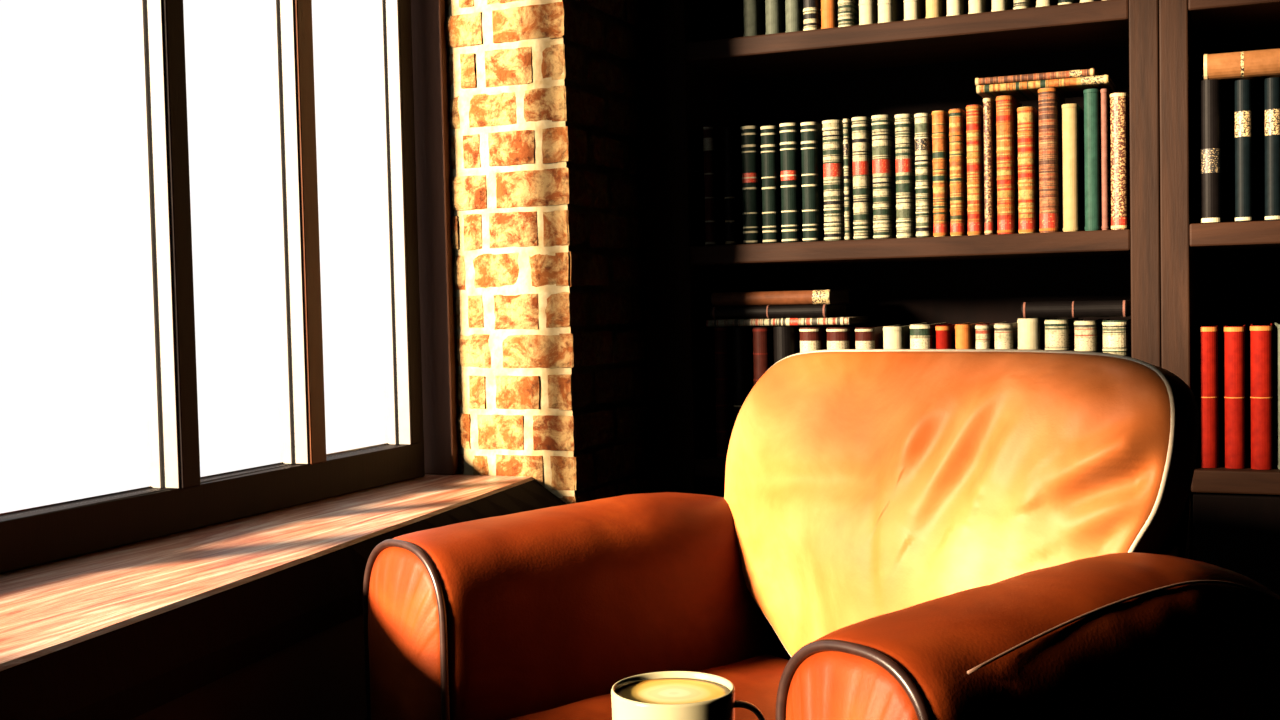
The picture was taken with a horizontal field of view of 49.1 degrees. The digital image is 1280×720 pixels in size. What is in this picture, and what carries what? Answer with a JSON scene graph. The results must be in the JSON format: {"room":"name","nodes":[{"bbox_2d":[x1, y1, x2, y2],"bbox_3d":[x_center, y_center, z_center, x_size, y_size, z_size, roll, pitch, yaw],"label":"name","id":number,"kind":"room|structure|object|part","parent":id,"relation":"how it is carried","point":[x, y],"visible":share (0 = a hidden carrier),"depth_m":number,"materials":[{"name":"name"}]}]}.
{"room":"home library","nodes":[
{"label":"home library","id":0,"kind":"room"},
{"bbox_2d":[132,0,648,719],"bbox_3d":[-0.974,-0.430,1.208,0.375,2.700,4.680,0,3,23],"label":"wall","id":1,"kind":"structure","parent":0,"point":[544,99],"depth_m":2.74,"materials":[{"name":"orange brick"}]},
{"bbox_2d":[0,0,424,573],"bbox_3d":[-0.687,-0.587,2.258,0.064,1.690,1.094,0,3,23],"label":"window","id":2,"kind":"structure","parent":1,"relation":"in","point":[176,499],"depth_m":2.41,"materials":[{"name":"brown wood"}]},
{"bbox_2d":[0,474,566,719],"bbox_3d":[-0.893,0.361,1.252,0.461,0.110,3.268,0,3,23],"label":"window sill","id":3,"kind":"structure","parent":1,"relation":"attached to","point":[125,632],"depth_m":1.77,"materials":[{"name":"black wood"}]},
{"bbox_2d":[411,0,457,474],"bbox_3d":[-0.431,-0.615,2.778,0.100,1.690,0.020,0,3,23],"label":"trim","id":4,"kind":"structure","parent":1,"relation":"attached to","point":[427,16],"depth_m":2.78,"materials":[{"name":"brown dark stained wood"}]},
{"bbox_3d":[0.661,0.962,0.571,4.250,0.100,4.880,0,3,23],"label":"floor","id":5,"kind":"structure","parent":0,"visible":0},
{"bbox_2d":[363,349,1279,719],"bbox_3d":[0.209,0.433,1.765,0.786,0.876,0.983,-3,3,-40],"label":"armchair","id":6,"kind":"object","parent":5,"relation":"on","point":[893,534],"visible":1,"depth_m":1.77,"materials":[{"name":"leather"}]},
{"bbox_3d":[-0.308,0.507,1.828,0.038,0.525,0.184,-3,3,-40],"label":"panel","id":7,"kind":"part","parent":6,"relation":"part of","materials":[{"name":"leather"}]},
{"bbox_3d":[-0.018,0.477,2.071,0.745,0.551,0.223,-3,3,-40],"label":"arm","id":8,"kind":"part","parent":6,"relation":"part of","materials":[{"name":"leather"}]},
{"bbox_2d":[507,654,788,719],"bbox_3d":[0.149,0.507,1.703,0.595,0.135,0.568,-3,3,-40],"label":"seat cushion","id":9,"kind":"object","parent":6,"relation":"on","point":[755,678],"depth_m":1.87,"materials":[{"name":"leather"}]},
{"bbox_3d":[0.187,0.521,1.238,0.038,0.525,0.164,-3,3,-40],"label":"panel","id":10,"kind":"part","parent":6,"relation":"part of","materials":[{"name":"leather"}]},
{"bbox_2d":[724,351,1198,656],"bbox_3d":[0.378,0.231,1.900,0.208,0.486,0.733,-3,3,-40],"label":"backrest","id":11,"kind":"object","parent":6,"relation":"on","point":[860,486],"depth_m":1.80,"materials":[{"name":"orange leather"}]},
{"bbox_3d":[0.411,0.377,1.911,0.212,0.737,0.663,-3,3,-40],"label":"frame","id":12,"kind":"part","parent":6,"relation":"part of","materials":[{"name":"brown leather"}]},
{"bbox_3d":[0.477,0.491,1.482,0.745,0.550,0.203,-3,3,-40],"label":"arm","id":13,"kind":"part","parent":6,"relation":"part of","materials":[{"name":"leather"}]},
{"bbox_2d":[638,0,1160,496],"bbox_3d":[0.536,-0.437,2.908,1.034,2.500,0.346,0,3,23],"label":"bookcase","id":14,"kind":"object","parent":5,"relation":"on","point":[698,66],"visible":0.27,"depth_m":2.96,"materials":[{"name":"brown wood"}]},
{"bbox_3d":[0.115,-0.436,3.104,0.105,2.500,0.322,0,3,23],"label":"panel","id":15,"kind":"part","parent":14,"relation":"part of","materials":[{"name":"brown wood"}]},
{"bbox_3d":[0.578,0.220,2.931,0.878,0.040,0.309,0,3,23],"label":"shelf","id":16,"kind":"part","parent":14,"relation":"part of","materials":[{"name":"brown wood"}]},
{"bbox_3d":[0.327,0.488,2.900,0.434,0.473,0.020,0,3,23],"label":"door","id":17,"kind":"part","parent":14,"relation":"part of","materials":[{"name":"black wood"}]},
{"bbox_2d":[703,126,725,245],"bbox_3d":[0.177,-0.371,3.023,0.023,0.251,0.171,0,3,24],"label":"book","id":18,"kind":"object","parent":14,"relation":"on","point":[713,145],"visible":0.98,"depth_m":2.95,"materials":[{"name":"black leather"}]},
{"bbox_2d":[723,127,742,244],"bbox_3d":[0.217,-0.368,3.006,0.023,0.246,0.171,0,3,24],"label":"book","id":19,"kind":"object","parent":14,"relation":"on","point":[731,135],"visible":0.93,"depth_m":2.93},
{"bbox_2d":[732,326,765,423],"bbox_3d":[0.241,0.066,3.015,0.035,0.275,0.171,0,3,23],"label":"book","id":20,"kind":"object","parent":14,"relation":"on","point":[743,366],"visible":0.44,"depth_m":2.94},
{"bbox_2d":[741,125,762,243],"bbox_3d":[0.259,-0.368,2.985,0.036,0.244,0.171,0,3,24],"label":"book","id":21,"kind":"object","parent":14,"relation":"on","point":[752,214],"visible":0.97,"depth_m":2.91,"materials":[{"name":"leather"}]},
{"bbox_2d":[743,0,765,36],"bbox_3d":[0.257,-0.775,2.965,0.033,0.210,0.171,0,3,23],"label":"book","id":22,"kind":"object","parent":14,"relation":"on","point":[754,12],"visible":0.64,"depth_m":2.89,"materials":[{"name":"grey paper"}]},
{"bbox_2d":[752,326,773,384],"bbox_3d":[0.285,0.066,2.996,0.036,0.274,0.171,0,3,25],"label":"book","id":23,"kind":"object","parent":14,"relation":"on","point":[763,337],"visible":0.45,"depth_m":2.92,"materials":[{"name":"red leather"}]},
{"bbox_2d":[760,125,781,242],"bbox_3d":[0.298,-0.367,2.968,0.034,0.242,0.171,0,3,25],"label":"book","id":24,"kind":"object","parent":14,"relation":"on","point":[770,135],"visible":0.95,"depth_m":2.89,"materials":[{"name":"leather"}]},
{"bbox_2d":[765,0,785,34],"bbox_3d":[0.301,-0.780,2.946,0.033,0.219,0.171,0,3,24],"label":"book","id":25,"kind":"object","parent":14,"relation":"on","point":[774,9],"visible":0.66,"depth_m":2.87,"materials":[{"name":"beige paper"}]},
{"bbox_2d":[780,122,802,242],"bbox_3d":[0.336,-0.368,2.952,0.037,0.245,0.171,0,3,23],"label":"book","id":26,"kind":"object","parent":14,"relation":"on","point":[790,133],"visible":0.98,"depth_m":2.88,"materials":[{"name":"leather"}]},
{"bbox_2d":[773,325,813,363],"bbox_3d":[0.328,0.065,2.977,0.047,0.276,0.171,0,3,23],"label":"book","id":27,"kind":"object","parent":14,"relation":"on","point":[786,338],"visible":0.16,"depth_m":2.90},
{"bbox_2d":[785,0,803,31],"bbox_3d":[0.341,-0.770,2.929,0.032,0.198,0.171,0,3,24],"label":"book","id":28,"kind":"object","parent":14,"relation":"on","point":[794,17],"visible":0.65,"depth_m":2.86,"materials":[{"name":"beige paper"}]},
{"bbox_2d":[803,0,820,30],"bbox_3d":[0.376,-0.779,2.913,0.032,0.217,0.171,0,3,24],"label":"book","id":29,"kind":"object","parent":14,"relation":"on","point":[811,8],"visible":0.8,"depth_m":2.84,"materials":[{"name":"white paper"}]},
{"bbox_2d":[801,122,824,241],"bbox_3d":[0.376,-0.368,2.937,0.035,0.244,0.171,0,3,23],"label":"book","id":30,"kind":"object","parent":14,"relation":"on","point":[811,132],"visible":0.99,"depth_m":2.86,"materials":[{"name":"black paper"}]},
{"bbox_2d":[799,325,840,352],"bbox_3d":[0.382,0.066,2.955,0.046,0.273,0.171,0,3,24],"label":"book","id":31,"kind":"object","parent":14,"relation":"on","point":[812,338],"visible":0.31,"depth_m":2.88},
{"bbox_2d":[821,0,837,28],"bbox_3d":[0.408,-0.777,2.900,0.032,0.213,0.171,0,3,23],"label":"book","id":32,"kind":"object","parent":14,"relation":"on","point":[829,8],"visible":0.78,"depth_m":2.83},
{"bbox_2d":[822,120,844,240],"bbox_3d":[0.421,-0.369,2.917,0.040,0.244,0.171,0,3,24],"label":"book","id":33,"kind":"object","parent":14,"relation":"on","point":[833,158],"visible":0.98,"depth_m":2.84,"materials":[{"name":"beige leather"}]},
{"bbox_2d":[826,325,868,349],"bbox_3d":[0.436,0.066,2.930,0.049,0.272,0.171,0,3,25],"label":"book","id":34,"kind":"object","parent":14,"relation":"on","point":[840,337],"visible":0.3,"depth_m":2.85,"materials":[{"name":"beige paper"}]},
{"bbox_2d":[843,119,853,239],"bbox_3d":[0.450,-0.368,2.904,0.013,0.244,0.171,0,3,24],"label":"book","id":35,"kind":"object","parent":14,"relation":"on","point":[847,123],"visible":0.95,"depth_m":2.83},
{"bbox_2d":[838,0,858,26],"bbox_3d":[0.443,-0.771,2.885,0.031,0.200,0.171,0,3,24],"label":"book","id":36,"kind":"object","parent":14,"relation":"on","point":[848,10],"visible":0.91,"depth_m":2.81,"materials":[{"name":"white paper"}]},
{"bbox_2d":[852,117,873,239],"bbox_3d":[0.474,-0.370,2.894,0.034,0.246,0.171,0,3,23],"label":"book","id":37,"kind":"object","parent":14,"relation":"on","point":[863,228],"visible":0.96,"depth_m":2.82,"materials":[{"name":"beige paper"}]},
{"bbox_2d":[859,0,877,24],"bbox_3d":[0.481,-0.782,2.868,0.031,0.221,0.171,0,3,24],"label":"book","id":38,"kind":"object","parent":14,"relation":"on","point":[868,9],"visible":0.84,"depth_m":2.80,"materials":[{"name":"beige paper"}]},
{"bbox_2d":[855,325,891,348],"bbox_3d":[0.487,0.066,2.912,0.041,0.272,0.171,0,3,23],"label":"book","id":39,"kind":"object","parent":14,"relation":"on","point":[867,337],"visible":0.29,"depth_m":2.83,"materials":[{"name":"beige paper"}]},
{"bbox_2d":[871,114,896,238],"bbox_3d":[0.512,-0.370,2.875,0.037,0.247,0.171,0,3,23],"label":"book","id":40,"kind":"object","parent":14,"relation":"on","point":[883,125],"visible":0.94,"depth_m":2.80,"materials":[{"name":"beige paper"}]},
{"bbox_2d":[878,0,903,22],"bbox_3d":[0.516,-0.774,2.853,0.031,0.205,0.171,0,3,24],"label":"book","id":41,"kind":"object","parent":14,"relation":"on","point":[888,10],"visible":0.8,"depth_m":2.78,"materials":[{"name":"beige paper"}]},
{"bbox_2d":[883,325,909,348],"bbox_3d":[0.540,0.065,2.889,0.042,0.273,0.171,0,3,23],"label":"book","id":42,"kind":"object","parent":14,"relation":"on","point":[894,336],"visible":0.23,"depth_m":2.81,"materials":[{"name":"beige paper"}]},
{"bbox_2d":[895,114,915,237],"bbox_3d":[0.556,-0.370,2.860,0.033,0.246,0.171,0,3,24],"label":"book","id":43,"kind":"object","parent":14,"relation":"on","point":[904,123],"visible":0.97,"depth_m":2.79,"materials":[{"name":"beige paper"}]},
{"bbox_3d":[0.558,-0.653,2.893,0.878,0.040,0.309,0,3,23],"label":"shelf","id":44,"kind":"part","parent":14,"relation":"part of","materials":[{"name":"brown wood"}]},
{"bbox_3d":[0.568,-0.229,2.912,0.878,0.040,0.309,0,3,23],"label":"shelf","id":45,"kind":"part","parent":14,"relation":"part of","materials":[{"name":"brown wood"}]},
{"bbox_2d":[903,0,925,19],"bbox_3d":[0.565,-0.774,2.832,0.030,0.205,0.171,0,3,25],"label":"book","id":46,"kind":"object","parent":14,"relation":"on","point":[913,9],"visible":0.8,"depth_m":2.76,"materials":[{"name":"beige paper"}]},
{"bbox_2d":[914,113,933,236],"bbox_3d":[0.591,-0.370,2.844,0.029,0.245,0.171,0,3,25],"label":"book","id":47,"kind":"object","parent":14,"relation":"on","point":[923,121],"visible":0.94,"depth_m":2.77,"materials":[{"name":"beige paper"}]},
{"bbox_2d":[910,322,946,348],"bbox_3d":[0.591,0.064,2.863,0.045,0.276,0.171,0,3,23],"label":"book","id":48,"kind":"object","parent":14,"relation":"on","point":[922,335],"visible":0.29,"depth_m":2.78,"materials":[{"name":"beige paper"}]},
{"bbox_3d":[0.627,-0.455,3.050,0.878,2.400,0.012,0,3,23],"label":"panel","id":49,"kind":"part","parent":14,"relation":"part of","materials":[{"name":"black wood"}]},
{"bbox_2d":[926,0,946,17],"bbox_3d":[0.604,-0.782,2.814,0.030,0.222,0.171,0,3,24],"label":"book","id":50,"kind":"object","parent":14,"relation":"on","point":[934,8],"visible":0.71,"depth_m":2.74,"materials":[{"name":"beige paper"}]},
{"bbox_2d":[932,110,950,236],"bbox_3d":[0.621,-0.370,2.828,0.027,0.246,0.171,0,3,24],"label":"book","id":51,"kind":"object","parent":14,"relation":"on","point":[940,119],"visible":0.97,"depth_m":2.75,"materials":[{"name":"orange paper"}]},
{"bbox_2d":[935,324,955,348],"bbox_3d":[0.631,0.065,2.847,0.029,0.273,0.171,0,3,23],"label":"book","id":52,"kind":"object","parent":14,"relation":"on","point":[945,334],"visible":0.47,"depth_m":2.77,"materials":[{"name":"red paper"}]},
{"bbox_2d":[946,0,968,15],"bbox_3d":[0.641,-0.772,2.799,0.030,0.200,0.171,0,3,24],"label":"book","id":53,"kind":"object","parent":14,"relation":"on","point":[954,7],"visible":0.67,"depth_m":2.73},
{"bbox_2d":[949,109,967,235],"bbox_3d":[0.650,-0.371,2.818,0.027,0.248,0.171,0,3,22],"label":"book","id":54,"kind":"object","parent":14,"relation":"on","point":[958,200],"visible":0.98,"depth_m":2.74,"materials":[{"name":"orange paper"}]},
{"bbox_2d":[955,322,982,348],"bbox_3d":[0.668,0.064,2.833,0.032,0.275,0.171,0,3,22],"label":"book","id":55,"kind":"object","parent":14,"relation":"on","point":[965,333],"visible":0.25,"depth_m":2.75,"materials":[{"name":"orange paper"}]},
{"bbox_2d":[966,105,984,234],"bbox_3d":[0.683,-0.374,2.804,0.029,0.253,0.171,0,3,24],"label":"book","id":56,"kind":"object","parent":14,"relation":"on","point":[974,114],"visible":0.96,"depth_m":2.73,"materials":[{"name":"orange paper"}]},
{"bbox_2d":[968,0,991,13],"bbox_3d":[0.679,-0.778,2.782,0.029,0.212,0.171,0,3,23],"label":"book","id":57,"kind":"object","parent":14,"relation":"on","point":[975,6],"visible":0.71,"depth_m":2.71,"materials":[{"name":"beige paper"}]},
{"bbox_2d":[975,322,1000,348],"bbox_3d":[0.702,0.064,2.814,0.029,0.274,0.171,0,3,23],"label":"book","id":58,"kind":"object","parent":14,"relation":"on","point":[985,332],"visible":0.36,"depth_m":2.73,"materials":[{"name":"beige paper"}]},
{"bbox_2d":[983,98,997,234],"bbox_3d":[0.709,-0.380,2.793,0.017,0.264,0.171,0,3,24],"label":"book","id":59,"kind":"object","parent":14,"relation":"on","point":[989,105],"visible":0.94,"depth_m":2.72,"materials":[{"name":"paper"}]},
{"bbox_2d":[991,0,1013,11],"bbox_3d":[0.720,-0.781,2.764,0.029,0.218,0.171,0,3,24],"label":"book","id":60,"kind":"object","parent":14,"relation":"on","point":[997,5],"visible":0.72,"depth_m":2.69,"materials":[{"name":"beige paper"}]},
{"bbox_2d":[994,322,1017,348],"bbox_3d":[0.739,0.063,2.803,0.037,0.276,0.171,0,3,22],"label":"book","id":61,"kind":"object","parent":14,"relation":"on","point":[1006,334],"visible":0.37,"depth_m":2.72,"materials":[{"name":"beige paper"}]},
{"bbox_2d":[996,95,1022,233],"bbox_3d":[0.735,-0.380,2.778,0.033,0.265,0.171,0,3,22],"label":"book","id":62,"kind":"object","parent":14,"relation":"on","point":[1007,105],"visible":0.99,"depth_m":2.70,"materials":[{"name":"orange paper"}]},
{"bbox_2d":[1013,0,1035,8],"bbox_3d":[0.758,-0.771,2.748,0.029,0.198,0.171,0,3,24],"label":"book","id":63,"kind":"object","parent":14,"relation":"on","point":[1018,4],"visible":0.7,"depth_m":2.68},
{"bbox_2d":[1017,107,1039,232],"bbox_3d":[0.773,-0.369,2.764,0.033,0.241,0.171,0,3,23],"label":"book","id":64,"kind":"object","parent":14,"relation":"on","point":[1028,117],"visible":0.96,"depth_m":2.69,"materials":[{"name":"orange paper"}]},
{"bbox_2d":[1017,318,1050,349],"bbox_3d":[0.783,0.058,2.779,0.043,0.285,0.171,0,3,24],"label":"book","id":65,"kind":"object","parent":14,"relation":"on","point":[1031,331],"visible":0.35,"depth_m":2.70,"materials":[{"name":"beige paper"}]},
{"bbox_2d":[1021,300,1130,318],"bbox_3d":[0.857,-0.100,2.741,0.192,0.032,0.171,0,3,23],"label":"book","id":66,"kind":"object","parent":65,"relation":"on","point":[1107,308],"visible":0.99,"depth_m":2.67,"materials":[{"name":"black leather"}]},
{"bbox_2d":[1036,0,1057,6],"bbox_3d":[0.795,-0.782,2.732,0.028,0.218,0.171,0,3,22],"label":"book","id":67,"kind":"object","parent":14,"relation":"on","point":[1039,3],"visible":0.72,"depth_m":2.66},
{"bbox_2d":[1038,88,1064,232],"bbox_3d":[0.809,-0.385,2.748,0.036,0.274,0.171,0,3,22],"label":"book","id":68,"kind":"object","parent":14,"relation":"on","point":[1050,100],"visible":0.96,"depth_m":2.67,"materials":[{"name":"orange paper"}]},
{"bbox_2d":[976,75,1115,100],"bbox_3d":[0.797,-0.530,2.744,0.244,0.017,0.171,0,3,23],"label":"book","id":69,"kind":"object","parent":68,"relation":"on","point":[1068,87],"visible":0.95,"depth_m":2.69,"materials":[{"name":"paper"}]},
{"bbox_2d":[975,68,1098,85],"bbox_3d":[0.784,-0.544,2.748,0.220,0.015,0.171,0,3,23],"label":"book","id":70,"kind":"object","parent":69,"relation":"on","point":[1087,72],"visible":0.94,"depth_m":2.67,"materials":[{"name":"orange paper"}]},
{"bbox_2d":[1044,318,1078,350],"bbox_3d":[0.832,0.059,2.758,0.045,0.282,0.171,0,3,25],"label":"book","id":71,"kind":"object","parent":14,"relation":"on","point":[1059,334],"visible":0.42,"depth_m":2.68,"materials":[{"name":"beige paper"}]},
{"bbox_2d":[1058,0,1079,4],"bbox_3d":[0.833,-0.778,2.715,0.028,0.211,0.171,0,3,23],"label":"book","id":72,"kind":"object","parent":14,"relation":"on","point":[1060,2],"visible":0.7,"depth_m":2.65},
{"bbox_2d":[1062,103,1084,231],"bbox_3d":[0.847,-0.369,2.731,0.030,0.241,0.171,0,3,23],"label":"book","id":73,"kind":"object","parent":14,"relation":"on","point":[1072,114],"visible":0.95,"depth_m":2.66,"materials":[{"name":"beige paper"}]},
{"bbox_2d":[1074,319,1102,352],"bbox_3d":[0.879,0.060,2.742,0.041,0.279,0.171,0,3,23],"label":"book","id":74,"kind":"object","parent":14,"relation":"on","point":[1088,333],"visible":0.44,"depth_m":2.66,"materials":[{"name":"beige paper"}]},
{"bbox_2d":[1080,0,1100,2],"bbox_3d":[0.869,-0.773,2.700,0.028,0.201,0.171,0,3,23],"label":"book","id":75,"kind":"object","parent":14,"relation":"on","point":[1081,1],"visible":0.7,"depth_m":2.63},
{"bbox_2d":[1083,89,1101,230],"bbox_3d":[0.883,-0.381,2.716,0.028,0.266,0.171,0,3,23],"label":"book","id":76,"kind":"object","parent":14,"relation":"on","point":[1092,97],"visible":0.89,"depth_m":2.64,"materials":[{"name":"green paper"}]},
{"bbox_2d":[1100,89,1110,229],"bbox_3d":[0.904,-0.380,2.705,0.013,0.264,0.171,0,3,23],"label":"book","id":77,"kind":"object","parent":14,"relation":"on","point":[1105,95],"visible":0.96,"depth_m":2.63,"materials":[{"name":"red paper"}]},
{"bbox_2d":[1102,319,1130,356],"bbox_3d":[0.929,0.061,2.719,0.047,0.278,0.171,0,3,23],"label":"book","id":78,"kind":"object","parent":14,"relation":"on","point":[1116,334],"visible":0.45,"depth_m":2.64,"materials":[{"name":"beige paper"}]},
{"bbox_2d":[1110,92,1129,229],"bbox_3d":[0.929,-0.376,2.696,0.031,0.255,0.171,0,3,24],"label":"book","id":79,"kind":"object","parent":14,"relation":"on","point":[1119,102],"visible":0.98,"depth_m":2.62,"materials":[{"name":"paper"}]},
{"bbox_3d":[0.992,-0.439,2.724,0.051,2.500,0.322,0,3,23],"label":"panel","id":80,"kind":"part","parent":14,"relation":"part of","materials":[{"name":"brown wood"}]},
{"bbox_3d":[0.203,0.064,3.032,0.031,0.278,0.171,0,3,23],"label":"book","id":81,"kind":"object","parent":14,"relation":"on","visible":0},
{"bbox_2d":[706,316,869,326],"bbox_3d":[0.315,-0.082,2.977,0.310,0.016,0.171,0,3,23],"label":"book","id":82,"kind":"object","parent":81,"relation":"on","point":[844,320],"visible":0.98,"depth_m":2.90,"materials":[{"name":"beige paper"}]},
{"bbox_2d":[710,304,847,319],"bbox_3d":[0.297,-0.103,2.983,0.252,0.029,0.171,0,3,23],"label":"book","id":83,"kind":"object","parent":82,"relation":"on","point":[818,310],"visible":0.98,"depth_m":2.91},
{"bbox_2d":[711,290,850,305],"bbox_3d":[0.301,-0.132,2.980,0.256,0.031,0.171,0,3,23],"label":"book","id":84,"kind":"object","parent":83,"relation":"on","point":[807,297],"visible":1,"depth_m":2.91,"materials":[{"name":"brown leather"}]},
{"bbox_2d":[1159,0,1279,595],"bbox_3d":[1.558,-0.441,2.458,1.196,2.500,0.358,0,3,23],"label":"bookcase","id":85,"kind":"object","parent":5,"relation":"on","point":[1226,272],"visible":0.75,"depth_m":2.56,"materials":[{"name":"brown wood"}]},
{"bbox_3d":[1.037,-0.439,2.697,0.049,2.500,0.334,0,3,23],"label":"panel","id":86,"kind":"part","parent":85,"relation":"part of","materials":[{"name":"brown wood"}]},
{"bbox_2d":[1196,324,1220,467],"bbox_3d":[1.075,0.065,2.646,0.037,0.260,0.171,0,3,24],"label":"book","id":87,"kind":"object","parent":85,"relation":"on","point":[1208,396],"visible":1,"depth_m":2.57,"materials":[{"name":"red leather"}]},
{"bbox_2d":[1200,79,1222,222],"bbox_3d":[1.070,-0.383,2.620,0.036,0.259,0.171,0,3,24],"label":"book","id":88,"kind":"object","parent":85,"relation":"on","point":[1210,90],"visible":0.94,"depth_m":2.54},
{"bbox_2d":[1204,48,1279,89],"bbox_3d":[1.133,-0.538,2.587,0.166,0.050,0.171,0,3,23],"label":"book","id":89,"kind":"object","parent":88,"relation":"on","point":[1256,66],"visible":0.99,"depth_m":2.52,"materials":[{"name":"orange leather"}]},
{"bbox_3d":[1.560,-0.661,2.452,1.107,0.042,0.321,0,3,23],"label":"shelf","id":90,"kind":"part","parent":85,"relation":"part of","materials":[{"name":"brown wood"}]},
{"bbox_3d":[1.569,-0.236,2.470,1.107,0.042,0.321,0,3,23],"label":"shelf","id":91,"kind":"part","parent":85,"relation":"part of","materials":[{"name":"brown wood"}]},
{"bbox_2d":[1224,324,1245,468],"bbox_3d":[1.117,0.065,2.627,0.035,0.260,0.171,0,3,24],"label":"book","id":92,"kind":"object","parent":85,"relation":"on","point":[1234,336],"visible":1,"depth_m":2.55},
{"bbox_3d":[1.579,0.212,2.489,1.107,0.042,0.321,0,3,23],"label":"shelf","id":93,"kind":"part","parent":85,"relation":"part of","materials":[{"name":"brown wood"}]},
{"bbox_3d":[1.274,0.483,2.476,0.549,0.476,0.020,0,3,23],"label":"door","id":94,"kind":"part","parent":85,"relation":"part of","materials":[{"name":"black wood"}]},
{"bbox_3d":[1.631,-0.459,2.614,1.107,2.400,0.012,0,3,23],"label":"panel","id":95,"kind":"part","parent":85,"relation":"part of","materials":[{"name":"black wood"}]},
{"bbox_2d":[1234,79,1251,221],"bbox_3d":[1.120,-0.381,2.601,0.029,0.255,0.171,0,3,23],"label":"book","id":96,"kind":"object","parent":85,"relation":"on","point":[1243,113],"visible":0.93,"depth_m":2.52,"materials":[{"name":"black paper"}]},
{"bbox_2d":[1250,323,1272,469],"bbox_3d":[1.157,0.064,2.606,0.038,0.261,0.171,0,3,24],"label":"book","id":97,"kind":"object","parent":85,"relation":"on","point":[1261,397],"visible":1,"depth_m":2.53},
{"bbox_2d":[1263,77,1279,220],"bbox_3d":[1.165,-0.381,2.581,0.029,0.254,0.171,0,3,23],"label":"book","id":98,"kind":"object","parent":85,"relation":"on","point":[1271,89],"visible":0.96,"depth_m":2.50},
{"bbox_2d":[1275,322,1279,468],"bbox_3d":[1.197,0.063,2.593,0.034,0.262,0.171,0,3,22],"label":"book","id":99,"kind":"object","parent":85,"relation":"on","point":[1277,326],"visible":1,"depth_m":2.56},
{"bbox_3d":[0.015,0.618,0.926,0.384,0.588,0.384,0,3,23],"label":"side table","id":100,"kind":"object","parent":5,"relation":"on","visible":0},
{"bbox_2d":[611,671,765,719],"bbox_3d":[0.034,0.277,0.998,0.109,0.086,0.089,0,3,23],"label":"mug","id":101,"kind":"object","parent":100,"relation":"on","point":[665,695],"visible":1,"depth_m":0.99,"materials":[{"name":"cream ceramic"},{"name":"foam"},{"name":"coffee"}]},
{"bbox_3d":[0.080,0.276,1.002,0.027,0.064,0.011,-1,2,0],"label":"handle","id":102,"kind":"part","parent":101,"relation":"part of","materials":[{"name":"ceramic"}]}
]}

